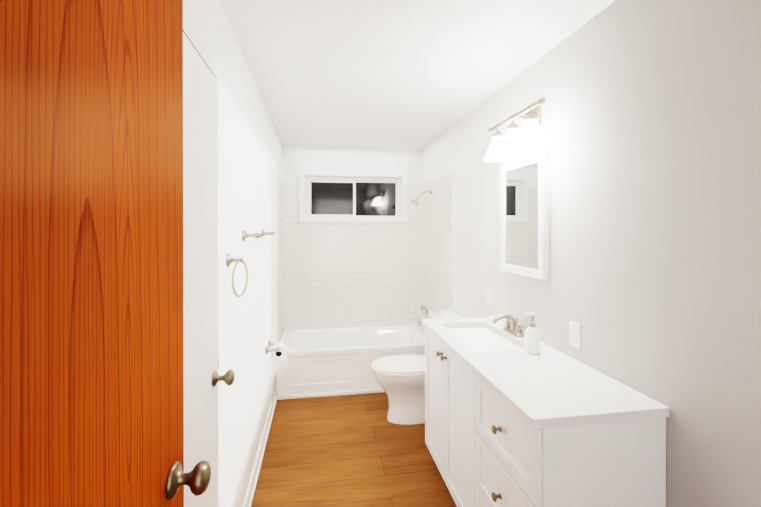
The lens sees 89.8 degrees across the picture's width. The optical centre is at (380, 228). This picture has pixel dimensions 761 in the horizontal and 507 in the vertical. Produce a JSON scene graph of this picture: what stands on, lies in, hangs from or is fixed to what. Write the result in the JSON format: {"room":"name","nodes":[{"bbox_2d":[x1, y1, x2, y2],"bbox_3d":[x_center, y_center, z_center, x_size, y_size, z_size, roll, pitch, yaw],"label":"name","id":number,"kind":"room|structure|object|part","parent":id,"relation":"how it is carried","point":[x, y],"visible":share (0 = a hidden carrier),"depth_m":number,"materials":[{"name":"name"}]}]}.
{"room":"bathroom","nodes":[
{"label":"bathroom","id":0,"kind":"room"},
{"bbox_2d":[183,0,281,506],"bbox_3d":[-0.708,0.296,1.698,0.100,2.360,4.955,0,0,-9],"label":"wall","id":1,"kind":"structure","parent":0,"point":[249,148],"depth_m":1.84,"materials":[{"name":"white paint"}]},
{"bbox_2d":[0,0,210,506],"bbox_3d":[-0.383,0.457,0.502,0.108,2.023,0.762,0,0,-7],"label":"entry door","id":2,"kind":"structure","parent":1,"relation":"in","point":[91,265],"depth_m":0.54,"materials":[{"name":"orange wood"}]},
{"bbox_3d":[-0.419,0.529,0.831,0.100,0.079,0.100,0,0,-7],"label":"knob","id":3,"kind":"part","parent":2,"relation":"part of","materials":[{"name":"gold metal"}]},
{"bbox_2d":[183,30,234,506],"bbox_3d":[-0.523,0.458,1.118,0.078,2.032,0.642,0,0,-9],"label":"closet door","id":4,"kind":"structure","parent":1,"relation":"in","point":[201,377],"depth_m":1.20,"materials":[{"name":"white"}]},
{"bbox_2d":[226,253,247,296],"bbox_3d":[-0.605,0.195,1.601,0.070,0.186,0.154,0,0,-9],"label":"towel ring","id":5,"kind":"object","parent":1,"relation":"attached to","point":[229,259],"visible":1,"depth_m":1.59,"materials":[{"name":"silver metal"}]},
{"bbox_2d":[242,229,274,240],"bbox_3d":[-0.703,0.034,2.252,0.085,0.060,0.724,0,0,-9],"label":"bar","id":6,"kind":"object","parent":1,"relation":"attached to","point":[245,235],"visible":1,"depth_m":1.92,"materials":[{"name":"silver metal"}]},
{"bbox_2d":[243,391,276,506],"bbox_3d":[-0.583,1.435,1.317,0.024,0.085,3.954,0,0,-9],"label":"baseboard","id":7,"kind":"structure","parent":1,"relation":"attached to","point":[249,496],"depth_m":2.37,"materials":[{"name":"white paint"}]},
{"bbox_2d":[265,340,287,365],"bbox_3d":[-0.769,0.944,2.848,0.144,0.184,0.210,0,0,-9],"label":"toilet paper holder","id":8,"kind":"object","parent":1,"relation":"attached to","point":[276,354],"visible":1,"depth_m":2.80,"materials":[{"name":"white paper"}]},
{"bbox_2d":[270,167,283,403],"bbox_3d":[-0.947,0.489,3.524,0.012,1.960,1.035,0,0,-9],"label":"wall tile","id":9,"kind":"structure","parent":1,"relation":"attached to","point":[276,262],"depth_m":3.28,"materials":[{"name":"white tile"}]},
{"bbox_2d":[282,144,420,183],"bbox_3d":[-0.299,0.286,4.213,1.512,2.360,0.120,0,0,-9],"label":"wall","id":10,"kind":"structure","parent":0,"point":[296,158],"depth_m":4.14,"materials":[{"name":"white paint"}]},
{"bbox_2d":[283,182,420,329],"bbox_3d":[-0.288,0.337,4.148,1.488,1.660,0.012,0,0,-9],"label":"wall tile","id":11,"kind":"structure","parent":10,"relation":"attached to","point":[337,276],"depth_m":4.14,"materials":[{"name":"white tile"}]},
{"bbox_2d":[298,170,408,224],"bbox_3d":[-0.288,-0.331,4.168,1.200,0.585,0.137,0,0,-9],"label":"window","id":12,"kind":"structure","parent":10,"relation":"in","point":[331,197],"depth_m":4.17,"materials":[{"name":"white paint"}]},
{"bbox_2d":[251,392,456,506],"bbox_3d":[0.088,1.505,1.831,1.712,0.060,4.955,0,0,-9],"label":"floor","id":13,"kind":"structure","parent":0,"point":[357,450],"depth_m":2.44,"materials":[{"name":"wood"}]},
{"bbox_2d":[276,324,424,395],"bbox_3d":[-0.227,1.268,3.773,1.483,0.400,0.750,0,0,-9],"label":"bathtub","id":14,"kind":"object","parent":13,"relation":"on","point":[322,360],"visible":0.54,"depth_m":3.42,"materials":[{"name":"white ceramic"}]},
{"bbox_2d":[276,389,384,399],"bbox_3d":[-0.165,1.452,3.395,1.512,0.034,0.013,0,0,-9],"label":"baseboard","id":15,"kind":"structure","parent":14,"relation":"attached to","point":[296,396],"depth_m":3.34,"materials":[{"name":"white paint"}]},
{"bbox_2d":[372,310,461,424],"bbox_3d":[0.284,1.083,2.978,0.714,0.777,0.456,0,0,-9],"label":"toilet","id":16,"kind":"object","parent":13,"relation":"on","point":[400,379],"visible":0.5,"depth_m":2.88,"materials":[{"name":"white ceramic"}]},
{"bbox_2d":[423,325,665,506],"bbox_3d":[0.597,1.044,1.846,0.498,0.862,1.264,0,0,-9],"label":"bathroom vanity","id":17,"kind":"object","parent":13,"relation":"on","point":[510,421],"depth_m":1.29,"materials":[{"name":"white paint"}]},
{"bbox_2d":[422,317,668,428],"bbox_3d":[0.605,0.598,1.845,0.483,0.030,1.288,0,0,-9],"label":"countertop","id":18,"kind":"structure","parent":17,"relation":"on","point":[550,388],"depth_m":1.41,"materials":[{"name":"white stone"}]},
{"bbox_2d":[442,321,524,348],"bbox_3d":[0.556,0.648,2.101,0.287,0.132,0.525,0,0,-9],"label":"sink","id":19,"kind":"object","parent":18,"relation":"in","point":[476,334],"depth_m":2.15,"materials":[{"name":"white ceramic"}]},
{"bbox_2d":[490,313,527,336],"bbox_3d":[0.691,0.527,2.120,0.155,0.110,0.244,0,0,-9],"label":"faucet","id":20,"kind":"object","parent":18,"relation":"on","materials":[{"name":"silver metal"}]},
{"bbox_2d":[525,312,539,353],"bbox_3d":[0.714,0.489,1.800,0.073,0.187,0.068,0,0,-9],"label":"soap dispenser","id":21,"kind":"object","parent":18,"relation":"on","point":[532,338],"visible":1,"depth_m":1.78,"materials":[{"name":"white plastic"}]},
{"bbox_2d":[220,0,614,148],"bbox_3d":[0.088,-0.915,1.822,1.712,0.060,4.955,0,0,-9],"label":"ceiling","id":22,"kind":"structure","parent":0,"point":[418,74],"depth_m":1.96,"materials":[{"name":"white paint"}]},
{"bbox_2d":[421,0,760,506],"bbox_3d":[0.884,0.295,1.955,0.100,2.360,4.955,0,0,-9],"label":"wall","id":23,"kind":"structure","parent":0,"point":[650,128],"depth_m":1.31,"materials":[{"name":"paint"}]},
{"bbox_2d":[421,172,451,327],"bbox_3d":[0.531,0.488,3.783,0.012,1.960,0.995,0,0,-9],"label":"wall tile","id":24,"kind":"structure","parent":23,"relation":"attached to","point":[436,249],"depth_m":3.68,"materials":[{"name":"white tile"}]},
{"bbox_2d":[410,188,431,205],"bbox_3d":[0.406,-0.316,3.844,0.215,0.186,0.084,0,0,-9],"label":"shower head","id":25,"kind":"object","parent":24,"relation":"attached to","point":[414,202],"visible":1,"depth_m":3.83},
{"bbox_2d":[417,305,431,325],"bbox_3d":[0.444,0.895,3.854,0.136,0.175,0.360,0,0,-9],"label":"tub faucet","id":26,"kind":"object","parent":24,"relation":"attached to","point":[424,310],"visible":0.58,"depth_m":3.84,"materials":[{"name":"silver metal"}]},
{"bbox_2d":[483,98,547,161],"bbox_3d":[0.719,-0.519,2.014,0.204,0.252,0.578,0,0,-9],"label":"sconce","id":27,"kind":"object","parent":23,"relation":"attached to","point":[515,141],"visible":1,"depth_m":1.97,"materials":[{"name":"white glass"}]},
{"bbox_2d":[500,151,549,280],"bbox_3d":[0.787,-0.063,2.121,0.035,0.647,0.462,0,0,-9],"label":"mirror","id":28,"kind":"object","parent":23,"relation":"attached to","point":[524,216],"visible":1,"depth_m":2.06,"materials":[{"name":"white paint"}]},
{"bbox_2d":[570,321,580,349],"bbox_3d":[0.868,0.476,1.708,0.009,0.114,0.070,0,0,-9],"label":"electrical outlet plate","id":29,"kind":"object","parent":23,"relation":"attached to","point":[575,334],"visible":1,"depth_m":1.70,"materials":[{"name":"white plastic"}]}
]}

